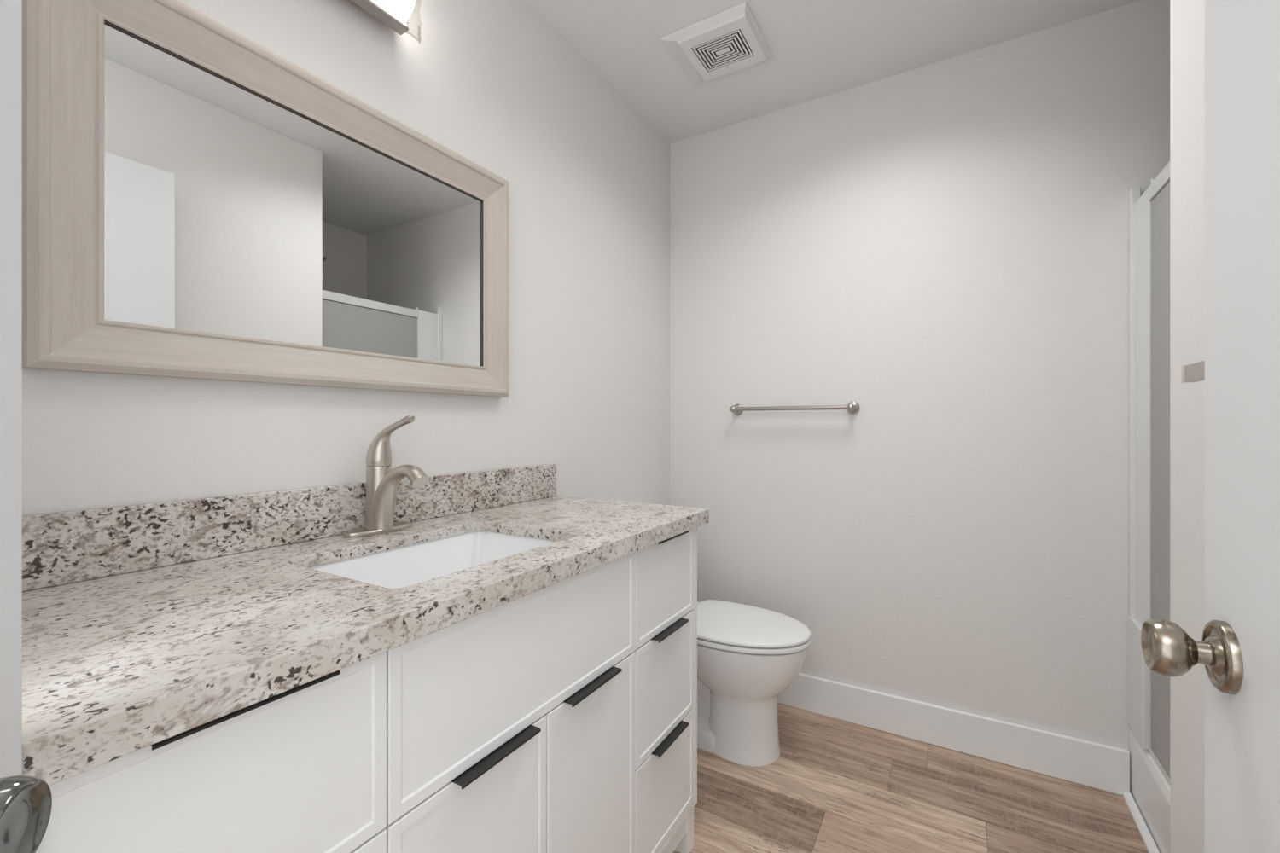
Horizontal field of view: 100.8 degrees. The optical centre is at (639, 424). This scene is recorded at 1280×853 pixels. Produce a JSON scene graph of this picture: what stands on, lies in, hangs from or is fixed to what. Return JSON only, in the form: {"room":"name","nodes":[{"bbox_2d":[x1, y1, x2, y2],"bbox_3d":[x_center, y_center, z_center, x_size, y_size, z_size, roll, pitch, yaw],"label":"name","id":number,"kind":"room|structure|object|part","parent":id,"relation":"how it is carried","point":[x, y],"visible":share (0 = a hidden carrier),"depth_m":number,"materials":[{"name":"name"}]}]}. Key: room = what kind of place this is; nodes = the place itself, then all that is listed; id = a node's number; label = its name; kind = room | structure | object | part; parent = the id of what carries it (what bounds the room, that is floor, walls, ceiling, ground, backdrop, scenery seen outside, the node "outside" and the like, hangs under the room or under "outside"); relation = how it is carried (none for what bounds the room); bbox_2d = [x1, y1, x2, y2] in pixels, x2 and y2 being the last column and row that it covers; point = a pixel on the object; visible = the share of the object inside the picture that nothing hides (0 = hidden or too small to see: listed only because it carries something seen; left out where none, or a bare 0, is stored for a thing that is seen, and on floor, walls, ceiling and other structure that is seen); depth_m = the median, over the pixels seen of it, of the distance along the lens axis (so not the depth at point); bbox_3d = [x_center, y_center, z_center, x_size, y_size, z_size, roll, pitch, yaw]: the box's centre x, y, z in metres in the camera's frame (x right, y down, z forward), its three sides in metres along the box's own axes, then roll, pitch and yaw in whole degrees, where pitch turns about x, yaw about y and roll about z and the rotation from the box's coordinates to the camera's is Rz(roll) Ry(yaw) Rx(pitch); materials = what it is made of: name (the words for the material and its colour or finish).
{"room":"bathroom","nodes":[
{"label":"bathroom","id":0,"kind":"room"},
{"bbox_2d":[22,0,669,515],"bbox_3d":[-0.431,-0.078,1.574,0.100,2.440,2.271,0,0,31],"label":"wall","id":1,"kind":"structure","parent":0,"point":[494,84],"depth_m":1.46,"materials":[{"name":"beige paint"}]},
{"bbox_2d":[22,0,508,397],"bbox_3d":[-0.616,-0.386,1.121,0.038,0.613,0.910,0,0,31],"label":"wall mirror","id":2,"kind":"object","parent":1,"relation":"attached to","point":[199,202],"visible":0.99,"depth_m":0.94,"materials":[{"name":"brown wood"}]},
{"bbox_2d":[104,21,482,366],"bbox_3d":[-0.626,-0.386,1.127,0.006,0.473,0.770,0,0,31],"label":"mirror glass","id":3,"kind":"object","parent":2,"relation":"attached to","point":[241,212],"depth_m":0.99,"materials":[{"name":"silver mirror"}]},
{"bbox_2d":[22,464,556,592],"bbox_3d":[-0.592,0.178,1.181,0.020,0.103,1.234,0,0,31],"label":"backsplash","id":4,"kind":"structure","parent":1,"relation":"attached to","point":[66,547],"depth_m":0.93,"materials":[{"name":"beige stone"}]},
{"bbox_2d":[351,0,415,34],"bbox_3d":[-0.685,-0.970,0.955,0.090,0.152,0.586,0,0,31],"label":"wall light","id":5,"kind":"object","parent":1,"relation":"attached to","point":[394,14],"visible":1,"depth_m":1.17,"materials":[{"name":"white glass"}]},
{"bbox_2d":[371,0,415,25],"bbox_3d":[-0.671,-0.970,0.946,0.056,0.146,0.580,0,0,31],"label":"diffuser","id":6,"kind":"object","parent":5,"relation":"attached to","point":[389,12],"depth_m":1.17,"materials":[{"name":"white glass"}]},
{"bbox_2d":[526,0,1140,143],"bbox_3d":[0.628,-1.338,0.948,2.560,0.080,2.271,0,0,31],"label":"ceiling","id":7,"kind":"structure","parent":0,"point":[819,49],"depth_m":1.78,"materials":[{"name":"paint"}]},
{"bbox_2d":[660,1,773,87],"bbox_3d":[0.271,-1.282,1.823,0.298,0.030,0.290,0,0,31],"label":"exhaust fan","id":8,"kind":"object","parent":7,"relation":"attached to","point":[730,41],"visible":1,"depth_m":1.78,"materials":[{"name":"white plastic"}]},
{"bbox_2d":[692,29,752,71],"bbox_3d":[0.282,-1.270,1.800,0.164,0.002,0.135,0,0,31],"label":"grille","id":9,"kind":"object","parent":8,"relation":"attached to","point":[730,48],"depth_m":1.80,"materials":[{"name":"white plastic"}]},
{"bbox_2d":[672,703,1148,852],"bbox_3d":[0.267,1.152,0.347,2.449,0.020,3.529,0,0,31],"label":"floor","id":10,"kind":"structure","parent":0,"point":[834,785],"depth_m":1.60,"materials":[{"name":"brown wood"}]},
{"bbox_2d":[35,527,697,852],"bbox_3d":[-0.369,0.706,1.028,0.526,0.873,1.235,0,0,31],"label":"vanity cabinet","id":11,"kind":"object","parent":10,"relation":"on","point":[561,717],"visible":0.74,"depth_m":0.76,"materials":[{"name":"white paint"}]},
{"bbox_3d":[-0.398,0.382,0.520,0.020,0.222,0.312,0,0,31],"label":"drawer","id":12,"kind":"part","parent":11,"relation":"part of","materials":[{"name":"white paint"}]},
{"bbox_3d":[-0.382,0.271,0.520,0.031,0.004,0.158,0,0,31],"label":"handle","id":13,"kind":"part","parent":11,"relation":"part of","materials":[{"name":"black metal"}]},
{"bbox_2d":[22,495,709,785],"bbox_3d":[-0.362,0.249,1.055,0.544,0.038,1.251,0,0,31],"label":"countertop","id":14,"kind":"structure","parent":11,"relation":"on","point":[114,667],"depth_m":0.64,"materials":[{"name":"beige stone"}]},
{"bbox_2d":[342,414,429,538],"bbox_3d":[-0.512,0.105,1.113,0.183,0.250,0.154,0,0,31],"label":"faucet","id":15,"kind":"object","parent":14,"relation":"on","point":[382,482],"visible":1,"depth_m":1.12,"materials":[{"name":"silver metal"}]},
{"bbox_3d":[-0.563,0.225,1.143,0.064,0.010,0.154,0,0,31],"label":"deck plate","id":16,"kind":"part","parent":15,"relation":"part of","materials":[{"name":"silver metal"}]},
{"bbox_3d":[-0.524,0.034,1.120,0.141,0.109,0.051,0,0,31],"label":"lever handle","id":17,"kind":"part","parent":15,"relation":"part of","materials":[{"name":"silver metal"}]},
{"bbox_3d":[-0.504,0.152,1.108,0.163,0.140,0.047,0,0,31],"label":"spout","id":18,"kind":"part","parent":15,"relation":"part of","materials":[{"name":"silver metal"}]},
{"bbox_2d":[308,530,559,588],"bbox_3d":[-0.363,0.327,1.002,0.357,0.150,0.509,0,0,31],"label":"sink","id":19,"kind":"object","parent":14,"relation":"in","point":[410,565],"visible":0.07,"depth_m":1.14,"materials":[{"name":"white ceramic"}]},
{"bbox_3d":[-0.398,0.626,0.520,0.020,0.260,0.312,0,0,31],"label":"drawer","id":20,"kind":"part","parent":11,"relation":"part of","materials":[{"name":"white paint"}]},
{"bbox_3d":[-0.242,0.751,0.783,0.020,0.509,0.294,0,0,31],"label":"door","id":21,"kind":"part","parent":11,"relation":"part of","materials":[{"name":"white paint"}]},
{"bbox_3d":[-0.216,0.497,0.801,0.031,0.005,0.160,0,0,31],"label":"handle","id":22,"kind":"part","parent":11,"relation":"part of","materials":[{"name":"black metal"}]},
{"bbox_3d":[-0.168,0.382,0.908,0.020,0.222,0.586,0,0,31],"label":"drawer","id":23,"kind":"part","parent":11,"relation":"part of","materials":[{"name":"white paint"}]},
{"bbox_3d":[-0.092,0.751,1.036,0.020,0.509,0.290,0,0,31],"label":"door","id":24,"kind":"part","parent":11,"relation":"part of","materials":[{"name":"white paint"}]},
{"bbox_3d":[-0.091,0.497,1.012,0.031,0.005,0.160,0,0,31],"label":"handle","id":25,"kind":"part","parent":11,"relation":"part of","materials":[{"name":"black metal"}]},
{"bbox_3d":[0.060,0.626,1.293,0.020,0.260,0.302,0,0,31],"label":"drawer","id":26,"kind":"part","parent":11,"relation":"part of","materials":[{"name":"white paint"}]},
{"bbox_3d":[0.060,0.883,1.293,0.020,0.246,0.302,0,0,31],"label":"drawer","id":27,"kind":"part","parent":11,"relation":"part of","materials":[{"name":"white paint"}]},
{"bbox_3d":[0.060,0.382,1.293,0.020,0.222,0.302,0,0,31],"label":"drawer","id":28,"kind":"part","parent":11,"relation":"part of","materials":[{"name":"white paint"}]},
{"bbox_3d":[0.071,0.760,1.286,0.031,0.005,0.158,0,0,31],"label":"handle","id":29,"kind":"part","parent":11,"relation":"part of","materials":[{"name":"black metal"}]},
{"bbox_3d":[0.071,0.497,1.286,0.031,0.005,0.158,0,0,31],"label":"handle","id":30,"kind":"part","parent":11,"relation":"part of","materials":[{"name":"black metal"}]},
{"bbox_3d":[0.071,0.271,1.286,0.031,0.004,0.158,0,0,31],"label":"handle","id":31,"kind":"part","parent":11,"relation":"part of","materials":[{"name":"black metal"}]},
{"bbox_3d":[-0.178,1.052,0.914,0.020,0.056,1.145,0,0,31],"label":"rail","id":32,"kind":"part","parent":11,"relation":"part of","materials":[{"name":"white paint"}]},
{"bbox_2d":[697,599,811,767],"bbox_3d":[0.271,0.780,1.945,0.695,0.725,0.372,0,0,31],"label":"toilet","id":33,"kind":"object","parent":10,"relation":"on","point":[747,655],"visible":0.59,"depth_m":1.78,"materials":[{"name":"white ceramic"}]},
{"bbox_3d":[0.370,0.730,1.886,0.464,0.018,0.372,0,0,31],"label":"seat","id":34,"kind":"part","parent":33,"relation":"part of","materials":[{"name":"white plastic"}]},
{"bbox_3d":[0.363,0.706,1.891,0.479,0.024,0.370,0,0,31],"label":"lid","id":35,"kind":"part","parent":33,"relation":"part of","materials":[{"name":"white plastic"}]},
{"bbox_2d":[1122,186,1169,852],"bbox_3d":[1.633,0.211,1.107,0.789,1.862,0.773,0,0,31],"label":"shower stall","id":36,"kind":"object","parent":10,"relation":"on","point":[1148,802],"visible":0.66,"depth_m":1.55,"materials":[{"name":"white plastic"}]},
{"bbox_2d":[1148,161,1169,784],"bbox_3d":[1.288,0.115,1.230,0.020,1.603,0.590,0,0,31],"label":"shower door","id":37,"kind":"structure","parent":36,"relation":"attached to","point":[1159,189],"depth_m":1.42,"materials":[{"name":"grey glass"}]},
{"bbox_3d":[1.435,0.145,1.481,0.017,1.542,0.009,0,0,31],"label":"rail","id":38,"kind":"part","parent":37,"relation":"part of","materials":[{"name":"white"}]},
{"bbox_3d":[1.288,-0.648,1.230,0.020,0.043,0.590,0,0,31],"label":"header rail","id":39,"kind":"part","parent":37,"relation":"part of","materials":[{"name":"white"}]},
{"bbox_3d":[1.285,0.912,1.227,0.014,0.010,0.580,0,0,31],"label":"rail","id":40,"kind":"part","parent":37,"relation":"part of","materials":[{"name":"white"}]},
{"bbox_2d":[669,0,1169,792],"bbox_3d":[1.181,-0.078,1.882,2.360,2.440,0.100,0,0,31],"label":"wall","id":41,"kind":"structure","parent":0,"point":[939,249],"depth_m":1.90,"materials":[{"name":"beige paint"}]},
{"bbox_2d":[729,401,860,414],"bbox_3d":[0.603,-0.066,2.125,0.511,0.047,0.069,0,0,31],"label":"towel bar","id":42,"kind":"object","parent":41,"relation":"attached to","point":[852,407],"visible":1,"depth_m":2.08,"materials":[{"name":"silver metal"}]},
{"bbox_3d":[0.403,-0.066,2.243,0.047,0.047,0.069,0,0,31],"label":"post","id":43,"kind":"part","parent":42,"relation":"part of","materials":[{"name":"silver metal"}]},
{"bbox_3d":[0.592,-0.066,2.107,0.464,0.017,0.017,0,0,31],"label":"rail","id":44,"kind":"part","parent":42,"relation":"part of","materials":[{"name":"silver metal"}]},
{"bbox_3d":[0.803,-0.066,2.007,0.047,0.047,0.069,0,0,31],"label":"post","id":45,"kind":"part","parent":42,"relation":"part of","materials":[{"name":"silver metal"}]},
{"bbox_2d":[777,673,1129,796],"bbox_3d":[0.826,1.072,2.025,1.572,0.141,0.016,0,0,31],"label":"baseboard","id":46,"kind":"structure","parent":41,"relation":"attached to","point":[1106,768],"depth_m":1.83,"materials":[{"name":"white paint"}]},
{"bbox_2d":[1169,0,1204,852],"bbox_3d":[1.052,-0.078,0.210,0.879,2.440,1.362,0,0,31],"label":"wall","id":47,"kind":"structure","parent":0,"point":[1187,17],"depth_m":0.94,"materials":[{"name":"beige paint"}]},
{"bbox_2d":[1181,360,1204,383],"bbox_3d":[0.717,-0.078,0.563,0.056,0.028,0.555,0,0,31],"label":"light switch","id":48,"kind":"object","parent":47,"relation":"attached to","point":[1194,372],"visible":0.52,"depth_m":0.78,"materials":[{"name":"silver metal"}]},
{"bbox_3d":[-0.290,-0.078,0.142,1.601,2.440,0.119,0,0,31],"label":"wall","id":49,"kind":"structure","parent":0,"visible":0},
{"bbox_2d":[0,0,52,852],"bbox_3d":[-0.349,0.111,0.165,0.088,2.038,0.460,0,0,-19],"label":"door","id":50,"kind":"structure","parent":49,"relation":"in","point":[26,801],"depth_m":0.36,"materials":[{"name":"white paint"}]},
{"bbox_3d":[-0.374,0.230,0.293,0.049,0.056,0.056,0,0,-19],"label":"knob","id":51,"kind":"part","parent":50,"relation":"part of","materials":[{"name":"silver metal"}]},
{"bbox_2d":[1140,0,1279,852],"bbox_3d":[0.406,0.105,0.250,0.093,2.050,0.764,0,0,31],"label":"door","id":52,"kind":"structure","parent":49,"relation":"in","point":[1238,649],"depth_m":0.50,"materials":[{"name":"white paint"}]},
{"bbox_3d":[0.552,0.230,0.540,0.049,0.056,0.056,0,0,31],"label":"knob","id":53,"kind":"part","parent":52,"relation":"part of","materials":[{"name":"silver metal"}]}
]}

